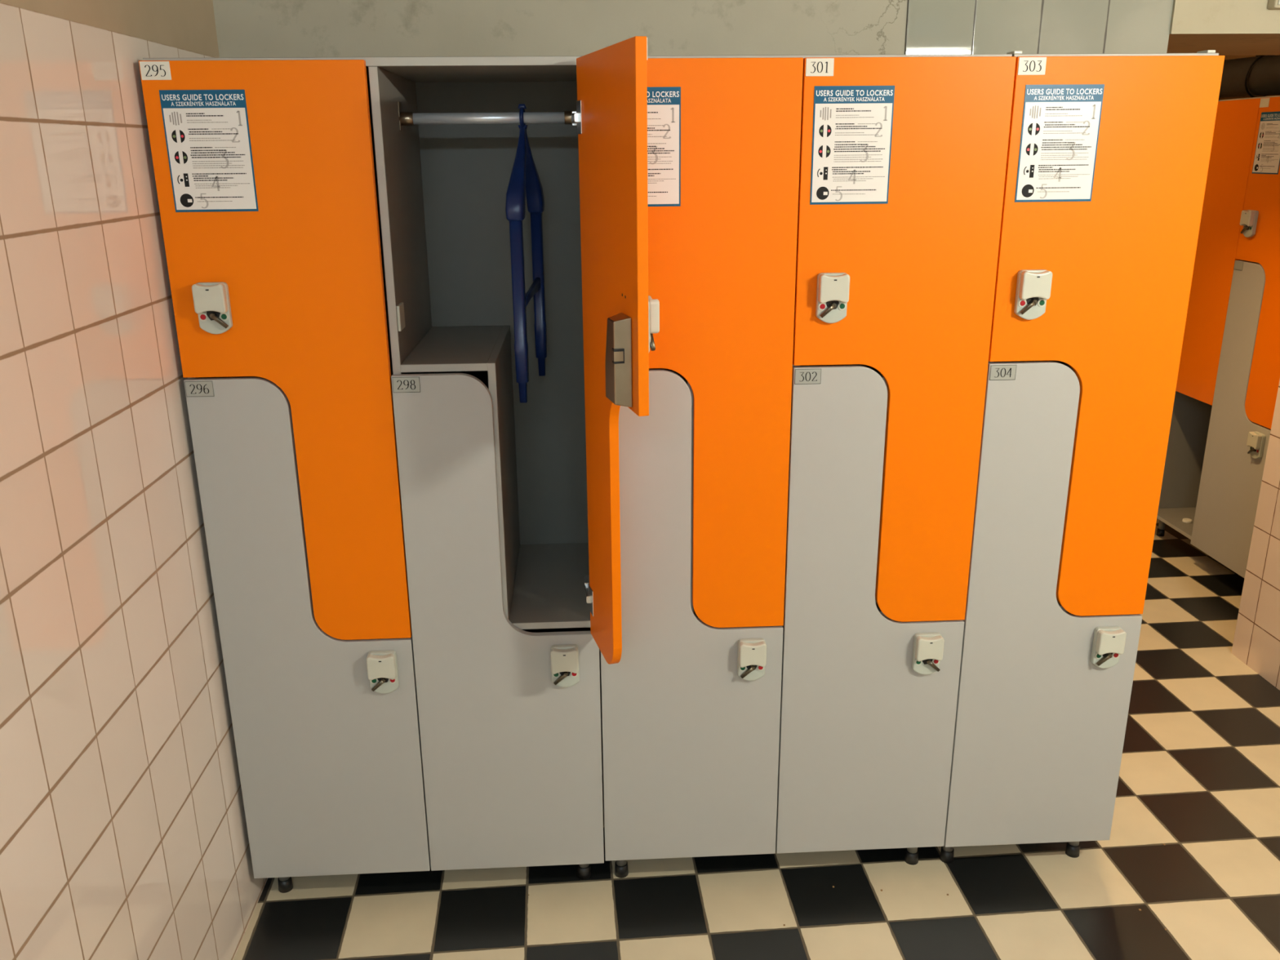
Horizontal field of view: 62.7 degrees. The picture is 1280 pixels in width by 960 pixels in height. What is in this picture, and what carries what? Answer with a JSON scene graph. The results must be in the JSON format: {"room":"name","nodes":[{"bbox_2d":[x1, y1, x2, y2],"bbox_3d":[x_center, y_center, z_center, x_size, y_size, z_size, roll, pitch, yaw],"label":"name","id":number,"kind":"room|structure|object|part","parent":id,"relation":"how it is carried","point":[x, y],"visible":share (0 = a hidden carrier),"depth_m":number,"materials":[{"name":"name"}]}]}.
{"room":"changing room","nodes":[
{"label":"changing room","id":0,"kind":"room"},
{"bbox_2d":[0,0,267,959],"bbox_3d":[-0.913,0.325,0.530,0.200,2.420,4.205,-1,17,-3],"label":"wall","id":1,"kind":"structure","parent":0,"point":[124,834],"depth_m":1.71,"materials":[{"name":"tile"}]},
{"bbox_2d":[212,0,907,773],"bbox_3d":[-0.274,-0.412,2.853,1.748,2.420,0.590,-1,17,-3],"label":"wall","id":2,"kind":"structure","parent":0,"point":[244,28],"depth_m":2.36,"materials":[{"name":"paint"}]},
{"bbox_2d":[233,518,1279,959],"bbox_3d":[0.973,0.924,2.769,4.262,0.100,8.300,-1,17,-3],"label":"floor","id":3,"kind":"structure","parent":0,"point":[1199,777],"depth_m":2.48,"materials":[{"name":"tile"}]},
{"bbox_2d":[138,35,659,893],"bbox_3d":[-0.438,0.095,2.220,0.905,1.836,0.892,-1,17,-3],"label":"tall cabinet","id":4,"kind":"object","parent":3,"relation":"on","point":[415,562],"visible":1,"depth_m":2.18,"materials":[{"name":"orange laminate"}]},
{"bbox_3d":[-0.788,-0.588,1.927,0.146,0.178,0.001,-1,17,-3],"label":"sign panel","id":5,"kind":"part","parent":4,"relation":"part of","materials":[{"name":"white paper"}]},
{"bbox_2d":[186,113,249,201],"bbox_3d":[-0.773,-0.591,1.926,0.102,0.155,0.001,-1,17,-3],"label":"print","id":6,"kind":"object","parent":4,"relation":"attached to","point":[186,113],"depth_m":1.93},
{"bbox_3d":[-0.893,-0.001,2.376,0.016,1.706,0.474,-1,17,-3],"label":"panel","id":7,"kind":"part","parent":4,"relation":"part of","materials":[{"name":"orange laminate"}]},
{"bbox_3d":[-0.692,-0.208,2.062,0.397,1.147,0.018,-1,17,-3],"label":"door","id":8,"kind":"part","parent":4,"relation":"part of","materials":[{"name":"orange laminate"}]},
{"bbox_3d":[-0.844,0.925,2.487,0.033,0.100,0.033,-1,17,-3],"label":"leg","id":9,"kind":"part","parent":4,"relation":"part of","materials":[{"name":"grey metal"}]},
{"bbox_3d":[-0.706,-0.015,2.382,0.016,0.584,0.474,-1,17,-3],"label":"divider panel","id":10,"kind":"part","parent":4,"relation":"part of","materials":[{"name":"grey laminate"}]},
{"bbox_3d":[-0.686,0.349,2.238,0.397,1.156,0.018,-1,17,-3],"label":"door","id":11,"kind":"part","parent":4,"relation":"part of","materials":[{"name":"white laminate"}]},
{"bbox_3d":[-0.511,-0.833,2.140,0.796,0.016,0.480,-1,17,-3],"label":"panel","id":12,"kind":"part","parent":4,"relation":"part of","materials":[{"name":"laminate"}]},
{"bbox_3d":[-0.474,-0.324,2.083,0.006,0.050,0.054,-1,17,-3],"label":"strike plate","id":13,"kind":"part","parent":4,"relation":"part of","materials":[{"name":"grey plastic"}]},
{"bbox_3d":[-0.493,-0.011,2.396,0.016,1.706,0.474,-1,17,-3],"label":"panel","id":14,"kind":"part","parent":4,"relation":"part of","materials":[{"name":"grey laminate"}]},
{"bbox_2d":[397,101,413,130],"bbox_3d":[-0.477,-0.743,2.144,0.028,0.056,0.027,-1,17,-3],"label":"socket","id":15,"kind":"object","parent":4,"relation":"attached to","point":[404,118],"depth_m":2.13,"materials":[{"name":"metal"}]},
{"bbox_2d":[400,325,502,372],"bbox_3d":[-0.403,-0.294,2.313,0.171,0.016,0.474,-1,17,-3],"label":"shelf","id":16,"kind":"object","parent":4,"relation":"attached to","point":[437,348],"depth_m":2.23,"materials":[{"name":"grey laminate"}]},
{"bbox_3d":[-0.517,-0.083,2.624,0.764,1.706,0.006,-1,17,-3],"label":"panel","id":17,"kind":"part","parent":4,"relation":"part of","materials":[{"name":"grey laminate"}]},
{"bbox_3d":[-0.309,-0.742,2.155,0.340,0.022,0.022,-1,17,-3],"label":"hanging rail","id":18,"kind":"part","parent":4,"relation":"part of","materials":[{"name":"silver metal"}]},
{"bbox_3d":[-0.287,0.339,2.258,0.397,1.156,0.018,-1,17,-3],"label":"door","id":19,"kind":"part","parent":4,"relation":"part of","materials":[{"name":"white laminate"}]},
{"bbox_3d":[-0.307,-0.025,2.403,0.016,0.584,0.474,-1,17,-3],"label":"divider panel","id":20,"kind":"part","parent":4,"relation":"part of","materials":[{"name":"grey laminate"}]},
{"bbox_2d":[505,103,546,402],"bbox_3d":[-0.239,-0.487,2.239,0.037,0.593,0.308,0,17,3],"label":"clothes hanger","id":21,"kind":"object","parent":4,"relation":"hanging from","point":[524,180],"visible":0.96,"depth_m":2.16,"materials":[{"name":"blue plastic"}]},
{"bbox_2d":[509,542,590,629],"bbox_3d":[-0.208,0.243,2.493,0.177,0.016,0.474,-1,17,-3],"label":"shelf","id":22,"kind":"object","parent":4,"relation":"attached to","point":[548,591],"depth_m":2.44,"materials":[{"name":"grey laminate"}]},
{"bbox_2d":[564,100,577,124],"bbox_3d":[-0.141,-0.751,2.162,0.028,0.056,0.027,-1,17,-3],"label":"socket","id":23,"kind":"object","parent":4,"relation":"attached to","point":[567,114],"depth_m":2.15,"materials":[{"name":"metal"}]},
{"bbox_3d":[-0.121,-0.679,1.972,0.014,0.026,0.106,-2,18,-6],"label":"hinge arm","id":24,"kind":"part","parent":4,"relation":"part of","materials":[{"name":"silver metal"}]},
{"bbox_3d":[-0.135,0.907,2.523,0.033,0.100,0.033,-1,17,-3],"label":"leg","id":25,"kind":"part","parent":4,"relation":"part of","materials":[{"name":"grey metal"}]},
{"bbox_3d":[-0.113,0.236,2.260,0.014,0.026,0.106,-2,18,-6],"label":"hinge arm","id":26,"kind":"part","parent":4,"relation":"part of","materials":[{"name":"silver metal"}]},
{"bbox_3d":[-0.048,-0.163,1.898,0.018,1.147,0.397,-5,18,-15],"label":"door","id":27,"kind":"part","parent":4,"relation":"part of","materials":[{"name":"orange laminate"}]},
{"bbox_2d":[599,53,1016,877],"bbox_3d":[0.297,0.022,2.429,0.797,1.836,0.532,-1,17,-3],"label":"tall cabinet","id":28,"kind":"object","parent":3,"relation":"on","point":[798,481],"visible":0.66,"depth_m":2.16,"materials":[{"name":"orange laminate"}]},
{"bbox_3d":[-0.094,-0.024,2.416,0.016,1.700,0.474,-1,17,-3],"label":"panel","id":29,"kind":"part","parent":28,"relation":"part of","materials":[{"name":"grey laminate"}]},
{"bbox_3d":[-0.045,0.902,2.526,0.033,0.106,0.033,-1,17,-3],"label":"leg","id":30,"kind":"part","parent":28,"relation":"part of","materials":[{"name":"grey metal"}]},
{"bbox_2d":[647,111,675,196],"bbox_3d":[0.016,-0.611,1.966,0.103,0.155,0.001,-1,17,-3],"label":"print","id":31,"kind":"object","parent":28,"relation":"attached to","point":[648,112],"depth_m":1.97},
{"bbox_3d":[0.001,-0.608,1.967,0.146,0.178,0.001,-1,17,-3],"label":"sign panel","id":32,"kind":"part","parent":28,"relation":"part of","materials":[{"name":"white paper"}]},
{"bbox_3d":[0.093,-0.035,2.423,0.016,0.584,0.474,-1,17,-3],"label":"divider panel","id":33,"kind":"part","parent":28,"relation":"part of","materials":[{"name":"grey laminate"}]},
{"bbox_3d":[0.112,0.326,2.277,0.397,1.150,0.018,-1,17,-3],"label":"door","id":34,"kind":"part","parent":28,"relation":"part of","materials":[{"name":"white laminate"}]},
{"bbox_3d":[0.107,-0.228,2.103,0.397,1.147,0.018,-1,17,-3],"label":"door","id":35,"kind":"part","parent":28,"relation":"part of","materials":[{"name":"orange laminate"}]},
{"bbox_3d":[0.282,-0.106,2.664,0.764,1.700,0.006,-1,17,-3],"label":"panel","id":36,"kind":"part","parent":28,"relation":"part of","materials":[{"name":"orange laminate"}]},
{"bbox_3d":[0.288,-0.853,2.181,0.796,0.016,0.480,-1,17,-3],"label":"panel","id":37,"kind":"part","parent":28,"relation":"part of","materials":[{"name":"laminate"}]},
{"bbox_3d":[0.400,-0.618,1.987,0.146,0.178,0.001,-1,17,-3],"label":"sign panel","id":38,"kind":"part","parent":28,"relation":"part of","materials":[{"name":"white paper"}]},
{"bbox_2d":[831,108,884,194],"bbox_3d":[0.415,-0.621,1.987,0.103,0.155,0.001,-1,17,-3],"label":"print","id":39,"kind":"object","parent":28,"relation":"attached to","point":[836,108],"depth_m":1.99},
{"bbox_3d":[0.492,-0.045,2.443,0.016,0.584,0.474,-1,17,-3],"label":"divider panel","id":40,"kind":"part","parent":28,"relation":"part of","materials":[{"name":"grey laminate"}]},
{"bbox_3d":[0.512,0.316,2.298,0.397,1.150,0.018,-1,17,-3],"label":"door","id":41,"kind":"part","parent":28,"relation":"part of","materials":[{"name":"white laminate"}]},
{"bbox_3d":[0.506,-0.238,2.123,0.397,1.147,0.018,-1,17,-3],"label":"door","id":42,"kind":"part","parent":28,"relation":"part of","materials":[{"name":"orange laminate"}]},
{"bbox_3d":[0.666,0.884,2.563,0.033,0.106,0.033,-1,17,-3],"label":"leg","id":43,"kind":"part","parent":28,"relation":"part of","materials":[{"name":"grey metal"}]},
{"bbox_2d":[528,844,1166,930],"bbox_3d":[0.523,0.933,2.582,1.584,0.002,0.613,-1,17,-3],"label":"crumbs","id":44,"kind":"object","parent":3,"relation":"on","point":[1140,909],"visible":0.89,"depth_m":2.46,"materials":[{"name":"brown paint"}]},
{"bbox_2d":[939,49,1224,863],"bbox_3d":[0.896,0.005,2.459,0.397,1.842,0.532,-1,17,-3],"label":"tall cabinet","id":45,"kind":"object","parent":3,"relation":"on","point":[1108,160],"visible":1,"depth_m":2.18,"materials":[{"name":"orange laminate"}]},
{"bbox_3d":[0.754,0.883,2.567,0.033,0.102,0.033,-1,17,-3],"label":"leg","id":46,"kind":"part","parent":45,"relation":"part of","materials":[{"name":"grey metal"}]},
{"bbox_3d":[0.891,-0.056,2.464,0.016,0.584,0.474,-1,17,-3],"label":"divider panel","id":47,"kind":"part","parent":45,"relation":"part of","materials":[{"name":"laminate"}]},
{"bbox_3d":[0.911,0.308,2.318,0.397,1.153,0.018,-1,17,-3],"label":"door","id":48,"kind":"part","parent":45,"relation":"part of","materials":[{"name":"white laminate"}]},
{"bbox_3d":[0.800,-0.628,2.007,0.146,0.178,0.001,-1,17,-3],"label":"sign panel","id":49,"kind":"part","parent":45,"relation":"part of","materials":[{"name":"white paper"}]},
{"bbox_2d":[1035,106,1091,191],"bbox_3d":[0.815,-0.631,2.007,0.103,0.155,0.001,-1,17,-3],"label":"print","id":50,"kind":"object","parent":45,"relation":"attached to","point":[1046,107],"depth_m":2.01},
{"bbox_3d":[1.069,0.875,2.584,0.033,0.102,0.033,-1,17,-3],"label":"leg","id":51,"kind":"part","parent":45,"relation":"part of","materials":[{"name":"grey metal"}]},
{"bbox_3d":[0.906,-0.248,2.144,0.397,1.147,0.018,-1,17,-3],"label":"door","id":52,"kind":"part","parent":45,"relation":"part of","materials":[{"name":"orange laminate"}]},
{"bbox_3d":[0.887,-0.869,2.212,0.396,0.016,0.480,-1,17,-3],"label":"panel","id":53,"kind":"part","parent":45,"relation":"part of","materials":[{"name":"grey laminate"}]},
{"bbox_2d":[1155,95,1279,578],"bbox_3d":[2.314,-0.525,4.113,0.898,1.836,0.835,-1,17,-3],"label":"tall cabinet","id":54,"kind":"object","parent":3,"relation":"on","point":[1228,378],"depth_m":4.03,"materials":[{"name":"orange laminate"}]},
{"bbox_3d":[2.335,0.198,4.698,0.033,0.104,0.033,-1,17,-3],"label":"leg","id":55,"kind":"part","parent":54,"relation":"part of","materials":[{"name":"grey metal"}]},
{"bbox_3d":[2.531,0.244,4.347,0.480,0.016,0.796,-1,17,-3],"label":"panel","id":56,"kind":"part","parent":54,"relation":"part of","materials":[{"name":"grey laminate"}]},
{"bbox_3d":[2.358,0.175,4.525,0.039,0.012,0.039,-1,17,-3],"label":"plastic cap","id":57,"kind":"part","parent":54,"relation":"part of","materials":[{"name":"white plastic"}]},
{"bbox_3d":[2.498,-0.691,4.461,0.474,1.700,0.016,-1,17,-3],"label":"panel","id":58,"kind":"part","parent":54,"relation":"part of","materials":[{"name":"laminate"}]},
{"bbox_3d":[2.259,-0.902,4.182,0.018,1.147,0.397,-1,17,-3],"label":"door","id":59,"kind":"part","parent":54,"relation":"part of","materials":[{"name":"orange laminate"}]},
{"bbox_3d":[2.287,-0.227,3.975,0.018,1.151,0.397,-1,17,-3],"label":"door","id":60,"kind":"part","parent":54,"relation":"part of","materials":[{"name":"white laminate"}]},
{"bbox_3d":[2.516,-1.393,3.833,0.480,0.016,0.796,-1,17,-3],"label":"panel","id":61,"kind":"part","parent":54,"relation":"part of","materials":[{"name":"laminate"}]},
{"bbox_2d":[1218,55,1279,97],"bbox_3d":[2.417,-1.732,4.592,0.168,0.168,2.702,-1,17,-3],"label":"ventilation duct","id":62,"kind":"object","parent":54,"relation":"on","point":[1257,75],"visible":0.28,"depth_m":4.11,"materials":[{"name":"metal"}]},
{"bbox_3d":[2.281,-0.782,3.801,0.018,1.147,0.397,-1,17,-3],"label":"door","id":63,"kind":"part","parent":54,"relation":"part of","materials":[{"name":"orange laminate"}]},
{"bbox_3d":[2.262,-1.198,3.778,0.001,0.178,0.146,-1,17,-3],"label":"sign panel","id":64,"kind":"part","parent":54,"relation":"part of","materials":[{"name":"white paper"}]},
{"bbox_2d":[1259,123,1279,168],"bbox_3d":[2.262,-1.196,3.763,0.001,0.155,0.103,-1,17,-3],"label":"print","id":65,"kind":"object","parent":54,"relation":"attached to","point":[1267,123],"depth_m":3.77},
{"bbox_2d":[904,0,1173,54],"bbox_3d":[0.907,-0.441,2.912,0.618,2.420,0.594,-1,17,-3],"label":"tiled wall","id":66,"kind":"structure","parent":0,"point":[933,27],"depth_m":2.41,"materials":[{"name":"tile"}]},
{"bbox_2d":[1166,0,1279,55],"bbox_3d":[1.620,-1.371,2.657,0.827,0.505,0.602,-1,17,-3],"label":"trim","id":67,"kind":"structure","parent":66,"relation":"attached to","point":[1226,27],"depth_m":2.43,"materials":[{"name":"beige paint"}]},
{"bbox_2d":[1267,0,1279,9],"bbox_3d":[1.487,-1.121,2.394,0.085,0.085,0.034,-1,17,-3],"label":"junction box","id":68,"kind":"object","parent":66,"relation":"attached to","point":[1272,4],"visible":1,"depth_m":2.40,"materials":[{"name":"beige paint"}]},
{"bbox_2d":[1218,55,1279,100],"bbox_3d":[2.939,-0.328,2.491,0.100,2.420,7.900,-1,17,-3],"label":"wall","id":69,"kind":"structure","parent":0,"point":[1226,57],"depth_m":4.81,"materials":[{"name":"brown paint"}]},
{"bbox_2d":[1231,380,1279,690],"bbox_3d":[2.239,0.156,0.972,0.160,2.420,4.795,-1,17,-3],"label":"wall","id":70,"kind":"structure","parent":0,"point":[1256,640],"depth_m":3.42,"materials":[{"name":"tile"}]}
]}

